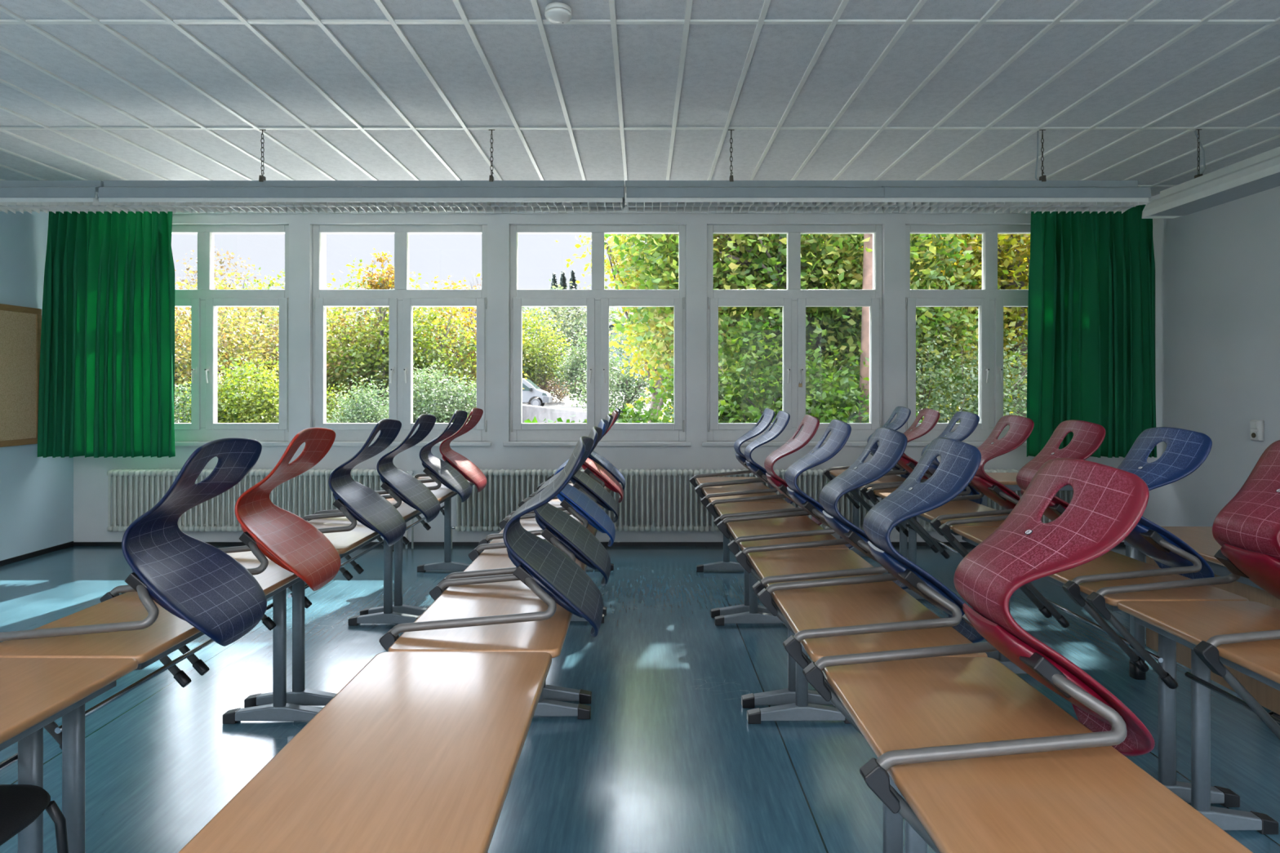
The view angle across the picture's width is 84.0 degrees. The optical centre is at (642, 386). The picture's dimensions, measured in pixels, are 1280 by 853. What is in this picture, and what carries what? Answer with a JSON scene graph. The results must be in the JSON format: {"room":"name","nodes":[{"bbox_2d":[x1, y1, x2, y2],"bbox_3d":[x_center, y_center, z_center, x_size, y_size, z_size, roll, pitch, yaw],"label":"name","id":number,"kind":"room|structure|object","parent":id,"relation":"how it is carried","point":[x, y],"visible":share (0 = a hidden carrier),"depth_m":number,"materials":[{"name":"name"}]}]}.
{"room":"classroom","nodes":[
{"label":"classroom","id":0,"kind":"room"},
{"bbox_2d":[0,211,73,560],"bbox_3d":[-5.485,-0.251,1.768,0.200,3.521,9.935,0,0,0],"label":"wall","id":1,"kind":"structure","parent":0,"point":[37,493],"depth_m":6.23,"materials":[{"name":"blue paint"}]},
{"bbox_2d":[0,303,41,447],"bbox_3d":[-5.372,-0.090,5.100,0.026,1.200,2.500,0,0,0],"label":"pinboard","id":2,"kind":"object","parent":1,"relation":"attached to","point":[20,326],"visible":1,"depth_m":6.13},
{"bbox_2d":[0,541,73,566],"bbox_3d":[-5.379,1.488,1.861,0.012,0.045,9.723,0,0,0],"label":"baseboard","id":3,"kind":"structure","parent":1,"relation":"attached to","point":[33,554],"depth_m":6.30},
{"bbox_2d":[73,204,1124,542],"bbox_3d":[-0.383,-0.191,6.888,10.405,3.641,0.375,0,0,0],"label":"wall","id":4,"kind":"structure","parent":0,"point":[90,473],"depth_m":6.74,"materials":[{"name":"paint"}]},
{"bbox_2d":[171,224,289,446],"bbox_3d":[-4.186,-0.488,6.770,1.770,2.105,0.180,0,0,0],"label":"window","id":5,"kind":"structure","parent":4,"relation":"in","point":[204,301],"depth_m":6.79,"materials":[{"name":"white plastic"}]},
{"bbox_2d":[106,468,413,548],"bbox_3d":[-3.532,1.141,6.646,2.834,0.738,0.203,0,0,0],"label":"radiator","id":6,"kind":"object","parent":4,"relation":"attached to","point":[135,492],"visible":0.41,"depth_m":6.58,"materials":[{"name":"metal"}]},
{"bbox_2d":[302,224,492,446],"bbox_3d":[-2.306,-0.488,6.770,1.770,2.105,0.180,0,0,0],"label":"window","id":7,"kind":"structure","parent":4,"relation":"in","point":[400,301],"depth_m":6.79,"materials":[{"name":"white plastic"}]},
{"bbox_2d":[502,224,691,446],"bbox_3d":[-0.423,-0.488,6.770,1.770,2.105,0.180,0,0,0],"label":"window","id":8,"kind":"structure","parent":4,"relation":"in","point":[597,300],"depth_m":6.79,"materials":[{"name":"white plastic"}]},
{"bbox_2d":[73,542,1125,546],"bbox_3d":[-0.383,1.492,6.729,10.005,0.035,0.012,0,0,0],"label":"baseboard","id":9,"kind":"structure","parent":4,"relation":"attached to","point":[75,544],"depth_m":6.72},
{"bbox_2d":[451,468,871,548],"bbox_3d":[0.172,1.141,6.647,3.921,0.738,0.176,0,0,0],"label":"radiator","id":10,"kind":"object","parent":4,"relation":"attached to","point":[466,525],"visible":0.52,"depth_m":6.57,"materials":[{"name":"metal"}]},
{"bbox_2d":[702,224,882,446],"bbox_3d":[1.452,-0.488,6.770,1.770,2.105,0.180,0,0,0],"label":"window","id":11,"kind":"structure","parent":4,"relation":"in","point":[793,300],"depth_m":6.79,"materials":[{"name":"white plastic"}]},
{"bbox_2d":[905,224,1031,446],"bbox_3d":[3.333,-0.488,6.770,1.770,2.105,0.180,0,0,0],"label":"window","id":12,"kind":"structure","parent":4,"relation":"in","point":[990,301],"depth_m":6.79,"materials":[{"name":"white plastic"}]},
{"bbox_2d":[919,468,1073,532],"bbox_3d":[3.358,1.141,6.647,1.662,0.738,0.176,0,0,0],"label":"radiator","id":13,"kind":"object","parent":4,"relation":"attached to","point":[1066,495],"visible":0.09,"depth_m":6.58,"materials":[{"name":"metal"}]},
{"bbox_2d":[0,0,1279,200],"bbox_3d":[-0.383,-1.734,1.938,10.405,0.054,10.275,0,0,0],"label":"ceiling","id":14,"kind":"structure","parent":0,"point":[91,90],"depth_m":4.13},
{"bbox_2d":[0,129,625,213],"bbox_3d":[-2.709,-1.453,4.800,5.179,0.516,0.278,0,0,0],"label":"pendant lamp","id":15,"kind":"object","parent":14,"relation":"hanging from","point":[262,195],"depth_m":4.69,"materials":[{"name":"white metal"}]},
{"bbox_2d":[0,180,103,186],"bbox_3d":[-4.447,-1.345,4.800,1.702,0.045,0.150,0,0,0],"label":"diffuser","id":16,"kind":"object","parent":15,"relation":"on","point":[2,183],"depth_m":4.73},
{"bbox_2d":[103,180,624,186],"bbox_3d":[-1.850,-1.345,4.800,3.460,0.045,0.150,0,0,0],"label":"diffuser","id":17,"kind":"object","parent":15,"relation":"on","point":[106,183],"depth_m":4.73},
{"bbox_2d":[544,2,572,24],"bbox_3d":[-0.379,-1.681,3.220,0.122,0.052,0.122,0,0,0],"label":"smoke detector","id":18,"kind":"object","parent":14,"relation":"attached to","point":[559,13],"visible":1,"depth_m":3.18,"materials":[{"name":"white plastic"}]},
{"bbox_2d":[625,129,1151,213],"bbox_3d":[1.613,-1.454,4.800,3.453,0.518,0.278,0,0,0],"label":"pendant lamp","id":19,"kind":"object","parent":14,"relation":"hanging from","point":[1042,195],"visible":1,"depth_m":4.72,"materials":[{"name":"white metal"}]},
{"bbox_2d":[625,180,1137,192],"bbox_3d":[1.590,-1.345,4.800,3.408,0.045,0.150,0,0,0],"label":"diffuser","id":20,"kind":"object","parent":19,"relation":"on","point":[628,183],"depth_m":4.73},
{"bbox_2d":[1142,128,1279,218],"bbox_3d":[3.687,-1.450,1.916,0.310,0.527,6.232,0,0,0],"label":"lamp","id":21,"kind":"object","parent":14,"relation":"hanging from","point":[1260,172],"visible":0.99,"depth_m":4.48,"materials":[{"name":"metal"}]},
{"bbox_2d":[1151,172,1279,215],"bbox_3d":[3.684,-1.205,1.919,0.282,0.006,6.199,0,0,0],"label":"diffuser","id":22,"kind":"object","parent":21,"relation":"attached to","point":[1257,182],"depth_m":4.47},
{"bbox_3d":[-0.383,-1.665,6.330,9.985,0.091,0.030,0,0,0],"label":"rail","id":23,"kind":"object","parent":14,"relation":"attached to","visible":0},
{"bbox_2d":[37,209,175,457],"bbox_3d":[-4.757,-0.492,6.334,1.200,2.246,0.153,0,0,0],"label":"curtain","id":24,"kind":"object","parent":23,"relation":"hanging from","point":[107,368],"visible":0.98,"depth_m":6.31,"materials":[{"name":"green fabric"}]},
{"bbox_2d":[1026,204,1156,457],"bbox_3d":[3.982,-0.492,6.329,1.157,2.246,0.148,0,0,0],"label":"curtain","id":25,"kind":"object","parent":23,"relation":"hanging from","point":[1091,357],"visible":0.88,"depth_m":6.32,"materials":[{"name":"green fabric"}]},
{"bbox_2d":[0,546,1279,852],"bbox_3d":[-0.383,1.570,1.768,10.405,0.120,9.935,0,0,0],"label":"floor","id":26,"kind":"structure","parent":0,"point":[668,757],"depth_m":3.13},
{"bbox_2d":[0,784,69,852],"bbox_3d":[-1.734,1.075,1.610,0.562,0.871,0.472,0,0,0],"label":"chair","id":27,"kind":"object","parent":26,"relation":"on","point":[20,805],"visible":1,"depth_m":1.76,"materials":[{"name":"black plastic"}]},
{"bbox_2d":[0,657,137,852],"bbox_3d":[-1.632,1.130,1.318,0.495,0.760,1.300,0,0,0],"label":"table","id":28,"kind":"object","parent":26,"relation":"on","point":[35,693],"visible":0.94,"depth_m":1.84,"materials":[{"name":"brown wood"}]},
{"bbox_2d":[0,549,339,852],"bbox_3d":[-1.634,1.130,2.623,0.495,0.760,1.300,0,0,0],"label":"table","id":29,"kind":"object","parent":26,"relation":"on","point":[169,633],"visible":0.52,"depth_m":2.18,"materials":[{"name":"wood"}]},
{"bbox_2d":[0,437,266,750],"bbox_3d":[-1.615,0.625,2.307,0.651,0.911,0.526,0,0,1],"label":"chair","id":30,"kind":"object","parent":29,"relation":"on","point":[190,578],"visible":0.94,"depth_m":2.28,"materials":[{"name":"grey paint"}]},
{"bbox_2d":[120,427,341,675],"bbox_3d":[-1.611,0.625,2.901,0.651,0.911,0.526,0,0,0],"label":"chair","id":31,"kind":"object","parent":29,"relation":"on","point":[270,531],"visible":0.91,"depth_m":2.89,"materials":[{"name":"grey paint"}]},
{"bbox_2d":[244,502,422,707],"bbox_3d":[-1.614,1.130,3.928,0.495,0.760,1.300,0,0,1],"label":"table","id":32,"kind":"object","parent":26,"relation":"on","point":[346,542],"visible":0.38,"depth_m":3.47,"materials":[{"name":"metal"}]},
{"bbox_2d":[244,418,406,608],"bbox_3d":[-1.595,0.625,3.699,0.651,0.911,0.526,0,0,0],"label":"chair","id":33,"kind":"object","parent":32,"relation":"on","point":[356,501],"visible":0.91,"depth_m":3.70,"materials":[{"name":"black plastic"}]},
{"bbox_2d":[307,413,440,574],"bbox_3d":[-1.589,0.625,4.329,0.651,0.911,0.526,0,0,0],"label":"chair","id":34,"kind":"object","parent":32,"relation":"on","point":[401,486],"visible":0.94,"depth_m":4.31,"materials":[{"name":"black plastic"}]},
{"bbox_2d":[178,651,551,852],"bbox_3d":[-0.502,1.130,1.364,0.495,0.760,1.300,0,0,0],"label":"table","id":35,"kind":"object","parent":26,"relation":"on","point":[419,752],"visible":1,"depth_m":1.40,"materials":[{"name":"wood"}]},
{"bbox_2d":[360,476,474,615],"bbox_3d":[-1.592,1.130,5.233,0.495,0.760,1.300,0,0,0],"label":"table","id":36,"kind":"object","parent":26,"relation":"on","point":[443,494],"visible":0.38,"depth_m":5.01,"materials":[{"name":"metal"}]},
{"bbox_2d":[376,409,471,545],"bbox_3d":[-1.573,0.625,5.080,0.651,0.911,0.526,0,0,0],"label":"chair","id":37,"kind":"object","parent":36,"relation":"on","point":[441,472],"visible":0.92,"depth_m":5.06,"materials":[{"name":"black plastic"}]},
{"bbox_2d":[413,408,486,530],"bbox_3d":[-1.569,0.625,5.566,0.651,0.911,0.526,0,0,1],"label":"chair","id":38,"kind":"object","parent":36,"relation":"on","point":[461,464],"visible":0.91,"depth_m":5.57,"materials":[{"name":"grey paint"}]},
{"bbox_2d":[387,547,591,852],"bbox_3d":[-0.481,1.130,2.670,0.495,0.760,1.300,0,0,0],"label":"table","id":39,"kind":"object","parent":26,"relation":"on","point":[507,597],"visible":0.38,"depth_m":2.33,"materials":[{"name":"wood"}]},
{"bbox_2d":[378,435,603,652],"bbox_3d":[-0.461,0.625,2.388,0.651,0.911,0.526,0,0,0],"label":"chair","id":40,"kind":"object","parent":39,"relation":"on","point":[549,573],"visible":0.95,"depth_m":2.27,"materials":[{"name":"plastic"}]},
{"bbox_2d":[436,426,610,590],"bbox_3d":[-0.460,0.625,2.980,0.651,0.911,0.526,0,0,0],"label":"chair","id":41,"kind":"object","parent":39,"relation":"on","point":[560,529],"visible":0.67,"depth_m":2.89,"materials":[{"name":"black plastic"}]},
{"bbox_2d":[488,502,604,704],"bbox_3d":[-0.487,1.130,3.975,0.495,0.760,1.300,0,0,0],"label":"table","id":42,"kind":"object","parent":26,"relation":"on","point":[549,692],"visible":0.18,"depth_m":3.40,"materials":[{"name":"metal"}]},
{"bbox_2d":[478,418,615,551],"bbox_3d":[-0.467,0.625,3.692,0.651,0.911,0.526,0,0,0],"label":"chair","id":43,"kind":"object","parent":42,"relation":"on","point":[576,504],"visible":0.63,"depth_m":3.58,"materials":[{"name":"grey paint"}]},
{"bbox_2d":[506,413,618,522],"bbox_3d":[-0.467,0.625,4.332,0.651,0.911,0.526,0,0,0],"label":"chair","id":44,"kind":"object","parent":42,"relation":"on","point":[580,480],"visible":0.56,"depth_m":4.22,"materials":[{"name":"black plastic"}]},
{"bbox_2d":[549,483,613,615],"bbox_3d":[-0.479,1.130,5.279,0.495,0.760,1.300,0,0,0],"label":"table","id":45,"kind":"object","parent":26,"relation":"on","point":[604,612],"visible":0.12,"depth_m":5.08,"materials":[{"name":"metal"}]},
{"bbox_2d":[527,409,623,502],"bbox_3d":[-0.459,0.625,5.062,0.651,0.911,0.526,0,0,0],"label":"chair","id":46,"kind":"object","parent":45,"relation":"on","point":[591,468],"visible":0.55,"depth_m":4.93,"materials":[{"name":"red plastic"}]},
{"bbox_2d":[540,408,625,490],"bbox_3d":[-0.458,0.625,5.597,0.651,0.911,0.526,0,0,1],"label":"chair","id":47,"kind":"object","parent":45,"relation":"on","point":[609,467],"visible":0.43,"depth_m":5.58,"materials":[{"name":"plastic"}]},
{"bbox_2d":[695,476,786,617],"bbox_3d":[0.692,1.130,5.237,0.495,0.760,1.300,0,0,0],"label":"table","id":48,"kind":"object","parent":26,"relation":"on","point":[726,564],"visible":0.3,"depth_m":5.17,"materials":[{"name":"wood"}]},
{"bbox_2d":[688,408,777,495],"bbox_3d":[0.711,0.625,5.514,0.651,0.911,0.526,0,0,-1],"label":"chair","id":49,"kind":"object","parent":48,"relation":"on","point":[766,418],"visible":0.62,"depth_m":5.44,"materials":[{"name":"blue plastic"}]},
{"bbox_2d":[694,410,793,512],"bbox_3d":[0.714,0.625,4.976,0.651,0.911,0.526,0,0,0],"label":"chair","id":50,"kind":"object","parent":48,"relation":"on","point":[783,418],"visible":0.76,"depth_m":4.86,"materials":[{"name":"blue plastic"}]},
{"bbox_2d":[714,502,848,708],"bbox_3d":[0.710,1.130,3.932,0.495,0.760,1.300,0,0,0],"label":"table","id":51,"kind":"object","parent":26,"relation":"on","point":[799,523],"visible":0.48,"depth_m":3.73,"materials":[{"name":"wood"}]},
{"bbox_2d":[706,414,822,533],"bbox_3d":[0.729,0.625,4.234,0.651,0.911,0.526,0,0,0],"label":"chair","id":52,"kind":"object","parent":51,"relation":"on","point":[811,424],"visible":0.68,"depth_m":4.13,"materials":[{"name":"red plastic"}]},
{"bbox_2d":[716,419,853,566],"bbox_3d":[0.734,0.625,3.635,0.651,0.911,0.526,0,0,0],"label":"chair","id":53,"kind":"object","parent":51,"relation":"on","point":[840,430],"visible":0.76,"depth_m":3.52,"materials":[{"name":"grey paint"}]},
{"bbox_2d":[746,549,987,852],"bbox_3d":[0.721,1.130,2.626,0.495,0.760,1.300,0,0,0],"label":"table","id":54,"kind":"object","parent":26,"relation":"on","point":[886,602],"visible":0.61,"depth_m":2.45,"materials":[{"name":"wood"}]},
{"bbox_2d":[734,426,908,605],"bbox_3d":[0.741,0.625,2.925,0.651,0.911,0.526,0,0,0],"label":"chair","id":55,"kind":"object","parent":54,"relation":"on","point":[892,446],"visible":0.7,"depth_m":2.82,"materials":[{"name":"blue plastic"}]},
{"bbox_2d":[756,437,984,688],"bbox_3d":[0.743,0.625,2.333,0.651,0.911,0.526,0,0,0],"label":"chair","id":56,"kind":"object","parent":54,"relation":"on","point":[960,461],"visible":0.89,"depth_m":2.22,"materials":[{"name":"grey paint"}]},
{"bbox_2d":[829,469,907,559],"bbox_3d":[1.903,1.130,5.755,0.495,0.760,1.300,0,0,0],"label":"table","id":57,"kind":"object","parent":26,"relation":"on","point":[903,538],"visible":0.13,"depth_m":5.67,"materials":[{"name":"wood"}]},
{"bbox_2d":[823,406,911,511],"bbox_3d":[1.923,0.625,6.017,0.651,0.911,0.526,0,0,1],"label":"chair","id":58,"kind":"object","parent":57,"relation":"on","point":[903,413],"visible":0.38,"depth_m":5.95,"materials":[{"name":"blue plastic"}]},
{"bbox_2d":[851,408,940,533],"bbox_3d":[1.923,0.625,5.448,0.651,0.911,0.526,0,0,0],"label":"chair","id":59,"kind":"object","parent":57,"relation":"on","point":[931,417],"visible":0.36,"depth_m":5.33,"materials":[{"name":"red plastic"}]},
{"bbox_2d":[875,491,1008,659],"bbox_3d":[1.909,1.130,4.450,0.495,0.760,1.300,0,0,0],"label":"table","id":60,"kind":"object","parent":26,"relation":"on","point":[959,506],"visible":0.27,"depth_m":4.35,"materials":[{"name":"wood"}]},
{"bbox_2d":[866,410,982,553],"bbox_3d":[1.931,0.625,4.849,0.651,0.911,0.526,0,0,0],"label":"chair","id":61,"kind":"object","parent":60,"relation":"on","point":[969,421],"visible":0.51,"depth_m":4.76,"materials":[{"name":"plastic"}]},
{"bbox_2d":[909,414,1034,559],"bbox_3d":[1.931,0.625,4.200,0.651,0.911,0.526,0,0,0],"label":"chair","id":62,"kind":"object","parent":60,"relation":"on","point":[1020,428],"visible":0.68,"depth_m":4.09,"materials":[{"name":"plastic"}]},
{"bbox_2d":[822,657,1253,852],"bbox_3d":[0.738,1.130,1.323,0.495,0.760,1.300,0,0,-1],"label":"table","id":63,"kind":"object","parent":26,"relation":"on","point":[1089,800],"visible":0.8,"depth_m":1.38,"materials":[{"name":"wood"}]},
{"bbox_2d":[802,457,1155,852],"bbox_3d":[0.755,0.625,1.641,0.651,0.911,0.526,0,0,0],"label":"chair","id":64,"kind":"object","parent":63,"relation":"on","point":[1107,503],"visible":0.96,"depth_m":1.53,"materials":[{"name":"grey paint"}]},
{"bbox_2d":[981,472,1129,557],"bbox_3d":[3.370,1.140,6.050,1.500,0.740,0.600,0,0,0],"label":"table","id":65,"kind":"object","parent":26,"relation":"on","point":[1007,479],"visible":0.04,"depth_m":5.83,"materials":[{"name":"brown wood"}]},
{"bbox_2d":[952,527,1248,807],"bbox_3d":[1.896,1.130,3.146,0.495,0.760,1.300,0,0,0],"label":"table","id":66,"kind":"object","parent":26,"relation":"on","point":[1111,562],"visible":0.41,"depth_m":2.58,"materials":[{"name":"wood"}]},
{"bbox_2d":[938,419,1106,617],"bbox_3d":[1.916,0.625,3.559,0.651,0.911,0.526,0,0,0],"label":"chair","id":67,"kind":"object","parent":66,"relation":"on","point":[1088,437],"visible":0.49,"depth_m":3.53,"materials":[{"name":"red plastic"}]},
{"bbox_2d":[1024,426,1214,672],"bbox_3d":[1.918,0.625,2.932,0.651,0.911,0.526,0,0,0],"label":"chair","id":68,"kind":"object","parent":66,"relation":"on","point":[1186,451],"visible":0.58,"depth_m":2.80,"materials":[{"name":"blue plastic"}]},
{"bbox_2d":[1117,600,1279,834],"bbox_3d":[1.900,1.130,1.841,0.495,0.760,1.300,0,0,0],"label":"table","id":69,"kind":"object","parent":26,"relation":"on","point":[1188,624],"visible":0.77,"depth_m":2.37,"materials":[{"name":"wood"}]},
{"bbox_2d":[1085,440,1279,739],"bbox_3d":[1.919,0.625,2.293,0.651,0.911,0.526,0,0,-1],"label":"chair","id":70,"kind":"object","parent":69,"relation":"on","point":[1246,529],"visible":1,"depth_m":2.32,"materials":[{"name":"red plastic"}]},
{"bbox_2d":[1124,526,1279,715],"bbox_3d":[2.900,1.130,2.980,0.780,0.760,1.660,0,0,0],"label":"desk","id":71,"kind":"object","parent":26,"relation":"on","point":[1201,539],"visible":0.34,"depth_m":3.22,"materials":[{"name":"brown wood"}]},
{"bbox_2d":[1142,186,1279,526],"bbox_3d":[4.720,-0.251,1.768,0.200,3.521,9.935,0,0,0],"label":"wall","id":72,"kind":"structure","parent":0,"point":[1217,268],"depth_m":5.74,"materials":[{"name":"grey paint"}]},
{"label":"outside","id":73,"kind":"structure","parent":0,"visible":0},
{"bbox_2d":[337,391,849,420],"bbox_3d":[-5.000,1.123,43.000,38.000,1.567,46.000,0,0,0],"label":"driveway","id":74,"kind":"structure","parent":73,"point":[566,403],"depth_m":52.61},
{"bbox_2d":[473,377,552,406],"bbox_3d":[-8.430,0.458,46.340,4.940,1.970,2.080,0,0,0],"label":"car","id":75,"kind":"object","parent":74,"relation":"on","point":[531,390],"visible":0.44,"depth_m":45.51,"materials":[{"name":"white paint"}]},
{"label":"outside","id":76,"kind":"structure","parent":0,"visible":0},
{"bbox_2d":[175,386,1012,422],"bbox_3d":[0.000,-0.265,133.540,320.000,4.450,252.920,0,0,0],"label":"ground","id":77,"kind":"structure","parent":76,"point":[624,386],"depth_m":50.37,"materials":[{"name":"green plant"}]},
{"bbox_2d":[174,365,233,422],"bbox_3d":[-12.082,0.738,18.973,3.359,2.612,2.297,0,0,-6],"label":"bush","id":78,"kind":"object","parent":77,"relation":"on","point":[185,398],"visible":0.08,"depth_m":18.87,"materials":[{"name":"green plant"}]},
{"bbox_2d":[174,245,260,333],"bbox_3d":[-18.505,-2.248,31.121,3.956,7.898,3.223,0,0,0],"label":"broadleaf tree","id":79,"kind":"object","parent":77,"relation":"on","point":[218,252],"visible":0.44,"depth_m":30.70,"materials":[{"name":"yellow plant"}]},
{"bbox_2d":[174,346,279,422],"bbox_3d":[-10.537,0.486,18.950,3.490,3.105,2.778,0,0,22],"label":"bush","id":80,"kind":"object","parent":77,"relation":"on","point":[250,413],"visible":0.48,"depth_m":18.62,"materials":[{"name":"green plant"}]},
{"bbox_2d":[174,269,279,421],"bbox_3d":[-15.525,-1.026,24.043,7.518,5.973,5.647,0,0,6],"label":"broadleaf tree","id":81,"kind":"object","parent":77,"relation":"on","point":[181,371],"visible":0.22,"depth_m":23.64,"materials":[{"name":"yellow plant"}]},
{"bbox_2d":[174,254,339,400],"bbox_3d":[-15.312,-1.468,27.048,9.217,6.606,7.211,0,0,0],"label":"broadleaf tree","id":82,"kind":"object","parent":77,"relation":"on","point":[254,341],"visible":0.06,"depth_m":26.39,"materials":[{"name":"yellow plant"}]},
{"bbox_2d":[214,266,376,392],"bbox_3d":[-15.220,-1.928,29.958,7.894,7.298,6.121,0,0,26],"label":"broadleaf tree","id":83,"kind":"object","parent":77,"relation":"on","point":[272,282],"visible":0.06,"depth_m":29.32,"materials":[{"name":"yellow plant"}]},
{"bbox_2d":[225,280,422,422],"bbox_3d":[-11.439,-1.069,26.102,7.278,5.907,5.618,0,0,15],"label":"broadleaf tree","id":84,"kind":"object","parent":77,"relation":"on","point":[342,320],"visible":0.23,"depth_m":24.81,"materials":[{"name":"green plant"}]},
{"bbox_2d":[326,369,418,422],"bbox_3d":[-7.136,0.808,18.497,2.703,2.488,2.130,0,0,-21],"label":"bush","id":85,"kind":"object","parent":77,"relation":"on","point":[369,414],"visible":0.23,"depth_m":18.30,"materials":[{"name":"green plant"}]},
{"bbox_2d":[350,248,413,407],"bbox_3d":[-8.884,-1.372,24.485,1.805,6.584,1.694,0,0,41],"label":"broadleaf tree","id":86,"kind":"object","parent":77,"relation":"on","point":[372,282],"visible":0.63,"depth_m":24.38,"materials":[{"name":"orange plant"}]},
{"bbox_2d":[326,255,457,418],"bbox_3d":[-9.371,-1.322,24.928,5.681,6.466,4.559,0,0,-15],"label":"bush","id":87,"kind":"object","parent":77,"relation":"on","point":[357,354],"visible":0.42,"depth_m":24.27,"materials":[{"name":"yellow plant"}]},
{"bbox_2d":[332,283,476,420],"bbox_3d":[-8.203,-1.026,26.075,6.838,5.792,5.202,0,0,12],"label":"broadleaf tree","id":88,"kind":"object","parent":77,"relation":"on","point":[447,362],"visible":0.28,"depth_m":25.28,"materials":[{"name":"green plant"}]},
{"bbox_2d":[377,356,476,422],"bbox_3d":[-6.055,0.565,20.980,4.083,2.924,3.061,0,0,-10],"label":"bush","id":89,"kind":"object","parent":77,"relation":"on","point":[452,402],"visible":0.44,"depth_m":20.70,"materials":[{"name":"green plant"}]},
{"bbox_2d":[413,273,542,408],"bbox_3d":[-7.100,-1.328,27.984,6.373,6.273,4.291,0,0,0],"label":"broadleaf tree","id":90,"kind":"object","parent":77,"relation":"on","point":[454,287],"visible":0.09,"depth_m":27.38,"materials":[{"name":"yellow plant"}]},
{"bbox_2d":[466,306,586,386],"bbox_3d":[-11.998,-4.802,74.682,16.145,10.648,9.810,0,0,6],"label":"broadleaf tree","id":91,"kind":"object","parent":77,"relation":"on","point":[536,313],"visible":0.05,"depth_m":74.11,"materials":[{"name":"green plant"}]},
{"bbox_2d":[467,404,586,422],"bbox_3d":[-4.813,1.275,24.055,0.250,1.570,16.704,0,0,-26],"label":"wall","id":92,"kind":"structure","parent":77,"relation":"on","point":[529,411],"depth_m":18.92,"materials":[{"name":"concrete"}]},
{"bbox_2d":[522,306,580,404],"bbox_3d":[-8.385,-2.349,52.744,8.280,7.580,6.396,0,0,-13],"label":"broadleaf tree","id":93,"kind":"object","parent":77,"relation":"on","point":[544,363],"visible":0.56,"depth_m":52.31,"materials":[{"name":"green plant"}]},
{"bbox_2d":[522,279,630,388],"bbox_3d":[-8.292,-5.912,79.671,17.473,12.677,13.371,0,0,0],"label":"broadleaf tree","id":94,"kind":"object","parent":77,"relation":"on","point":[565,309],"visible":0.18,"depth_m":78.07,"materials":[{"name":"green plant"}]},
{"bbox_2d":[544,326,626,405],"bbox_3d":[-3.729,-1.454,49.786,5.668,6.028,5.298,0,0,28],"label":"broadleaf tree","id":95,"kind":"object","parent":77,"relation":"on","point":[575,362],"visible":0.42,"depth_m":49.73,"materials":[{"name":"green plant"}]},
{"bbox_2d":[524,392,669,422],"bbox_3d":[-0.587,1.075,8.588,2.722,1.990,1.300,0,0,-4],"label":"bush","id":96,"kind":"object","parent":77,"relation":"on","point":[628,415],"visible":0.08,"depth_m":8.61,"materials":[{"name":"green plant"}]},
{"bbox_2d":[566,315,674,419],"bbox_3d":[-0.806,-0.810,33.987,4.779,4.965,4.819,0,0,-30],"label":"broadleaf tree","id":97,"kind":"object","parent":77,"relation":"on","point":[620,382],"visible":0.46,"depth_m":33.69,"materials":[{"name":"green plant"}]},
{"bbox_2d":[648,355,761,423],"bbox_3d":[0.818,0.792,9.439,1.710,2.556,1.800,0,0,-14],"label":"bush","id":98,"kind":"object","parent":77,"relation":"on","point":[670,388],"visible":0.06,"depth_m":9.28,"materials":[{"name":"green plant"}]},
{"bbox_2d":[608,233,941,422],"bbox_3d":[3.366,-1.644,17.442,8.926,7.414,5.441,0,0,-6],"label":"broadleaf tree","id":99,"kind":"object","parent":77,"relation":"on","point":[641,371],"visible":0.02,"depth_m":17.42,"materials":[{"name":"green plant"}]},
{"bbox_2d":[604,233,1000,422],"bbox_3d":[2.197,-1.033,10.926,6.316,6.212,4.489,0,0,0],"label":"broadleaf tree","id":100,"kind":"object","parent":77,"relation":"on","point":[750,261],"visible":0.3,"depth_m":9.94,"materials":[{"name":"green plant"}]},
{"bbox_2d":[857,233,872,422],"bbox_3d":[3.504,-2.441,9.790,3.834,9.009,3.355,0,0,0],"label":"broadleaf tree","id":101,"kind":"object","parent":77,"relation":"on","point":[868,256],"visible":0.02,"depth_m":9.13,"materials":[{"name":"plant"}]},
{"bbox_2d":[811,266,1026,422],"bbox_3d":[4.210,0.109,10.655,3.206,3.903,2.310,0,0,-25],"label":"bush","id":102,"kind":"object","parent":77,"relation":"on","point":[962,330],"visible":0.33,"depth_m":10.35,"materials":[{"name":"green plant"}]},
{"bbox_2d":[817,233,1030,422],"bbox_3d":[5.517,-2.339,11.801,6.448,8.822,4.440,0,0,14],"label":"broadleaf tree","id":103,"kind":"object","parent":77,"relation":"on","point":[1013,263],"visible":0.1,"depth_m":11.00,"materials":[{"name":"green plant"}]},
{"bbox_2d":[855,316,1027,422],"bbox_3d":[4.796,0.524,10.019,4.405,3.089,2.586,0,0,-18],"label":"bush","id":104,"kind":"object","parent":77,"relation":"on","point":[944,415],"visible":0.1,"depth_m":9.57,"materials":[{"name":"green plant"}]},
{"bbox_3d":[-1.000,2.020,12.787,17.000,0.180,11.425,0,0,0],"label":"terrace","id":105,"kind":"object","parent":77,"relation":"on","visible":0},
{"bbox_2d":[555,233,727,422],"bbox_3d":[0.632,-0.983,12.392,3.471,6.110,3.172,0,0,23],"label":"broadleaf tree","id":106,"kind":"object","parent":105,"relation":"on","point":[657,381],"visible":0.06,"depth_m":12.12,"materials":[{"name":"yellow plant"}]},
{"bbox_2d":[650,288,932,422],"bbox_3d":[2.061,0.379,9.297,3.820,3.373,2.703,0,0,10],"label":"bush","id":107,"kind":"object","parent":105,"relation":"on","point":[836,394],"visible":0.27,"depth_m":9.10,"materials":[{"name":"green plant"}]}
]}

